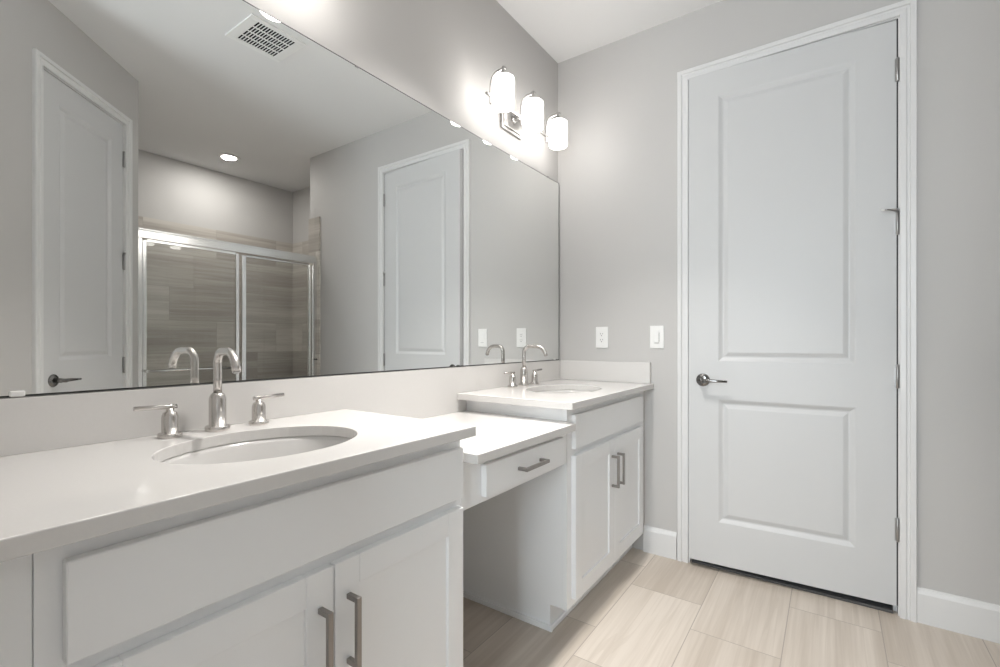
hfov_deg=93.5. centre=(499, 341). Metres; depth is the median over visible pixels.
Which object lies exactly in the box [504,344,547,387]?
faucet
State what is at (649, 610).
floor
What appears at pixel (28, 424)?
backsplash
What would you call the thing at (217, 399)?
faucet
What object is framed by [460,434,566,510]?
drawer unit
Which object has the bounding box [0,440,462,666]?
vanity cabinet
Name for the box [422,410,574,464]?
countertop
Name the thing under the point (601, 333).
receptacle
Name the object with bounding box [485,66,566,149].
vanity light
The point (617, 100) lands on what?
wall
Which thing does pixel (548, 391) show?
sink
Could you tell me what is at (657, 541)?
baseboard
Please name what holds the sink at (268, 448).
in the countertop at (54, 498)
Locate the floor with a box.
[463,548,999,666]
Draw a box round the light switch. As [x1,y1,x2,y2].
[650,326,663,347]
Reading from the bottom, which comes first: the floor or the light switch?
the floor
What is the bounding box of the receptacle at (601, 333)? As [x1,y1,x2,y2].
[599,331,603,342]
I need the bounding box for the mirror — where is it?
[0,0,558,397]
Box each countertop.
[0,409,475,562]
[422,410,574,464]
[457,379,653,409]
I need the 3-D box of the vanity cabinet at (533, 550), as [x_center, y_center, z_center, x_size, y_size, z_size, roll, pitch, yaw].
[0.324,0.695,2.314,0.580,0.884,0.922,0,0,35]
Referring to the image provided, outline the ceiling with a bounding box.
[496,0,721,62]
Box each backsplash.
[0,360,559,456]
[560,360,650,383]
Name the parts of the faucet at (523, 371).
valve handle, spout, valve handle, spout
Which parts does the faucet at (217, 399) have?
lever, valve handle, spout, spout, valve handle, lever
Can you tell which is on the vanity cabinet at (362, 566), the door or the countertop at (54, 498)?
the countertop at (54, 498)
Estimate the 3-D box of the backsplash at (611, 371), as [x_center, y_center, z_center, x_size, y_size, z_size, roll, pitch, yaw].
[0.587,0.169,2.678,0.538,0.112,0.025,0,0,35]
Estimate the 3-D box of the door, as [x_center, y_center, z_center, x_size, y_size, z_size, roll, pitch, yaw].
[1.318,-0.130,2.192,0.937,2.533,0.218,0,0,35]
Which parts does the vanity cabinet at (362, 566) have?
door, handle, handle, door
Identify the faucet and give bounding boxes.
[133,348,283,438]
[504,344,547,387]
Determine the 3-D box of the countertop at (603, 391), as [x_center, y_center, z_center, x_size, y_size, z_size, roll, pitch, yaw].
[0.309,0.239,2.292,0.580,0.027,0.974,0,0,35]
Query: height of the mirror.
1.072 m
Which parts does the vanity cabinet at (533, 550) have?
panel, shoe moulding, door, frame, drawer, handle, handle, door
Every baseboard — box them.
[643,525,676,559]
[917,586,999,643]
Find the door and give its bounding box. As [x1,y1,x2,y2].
[677,0,916,622]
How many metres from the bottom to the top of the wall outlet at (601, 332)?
0.121 m
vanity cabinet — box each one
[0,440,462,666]
[463,391,643,631]
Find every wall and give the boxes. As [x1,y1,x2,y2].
[4,0,557,397]
[558,0,999,604]
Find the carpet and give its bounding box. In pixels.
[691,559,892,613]
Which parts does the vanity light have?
arm, lamp shade, stem, arm, lamp shade, arm, lamp shade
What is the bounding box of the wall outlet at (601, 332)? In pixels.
[596,327,607,347]
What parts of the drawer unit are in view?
drawer, handle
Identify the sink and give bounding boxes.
[161,436,350,464]
[537,390,592,392]
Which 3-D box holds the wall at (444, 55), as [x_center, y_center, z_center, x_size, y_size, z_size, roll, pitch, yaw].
[-0.400,-0.277,1.877,0.100,2.827,2.712,0,0,35]
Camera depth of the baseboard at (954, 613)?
1.83 m
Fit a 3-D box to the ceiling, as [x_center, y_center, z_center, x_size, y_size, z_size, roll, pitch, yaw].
[1.065,-1.720,0.657,3.900,0.060,5.100,0,0,35]

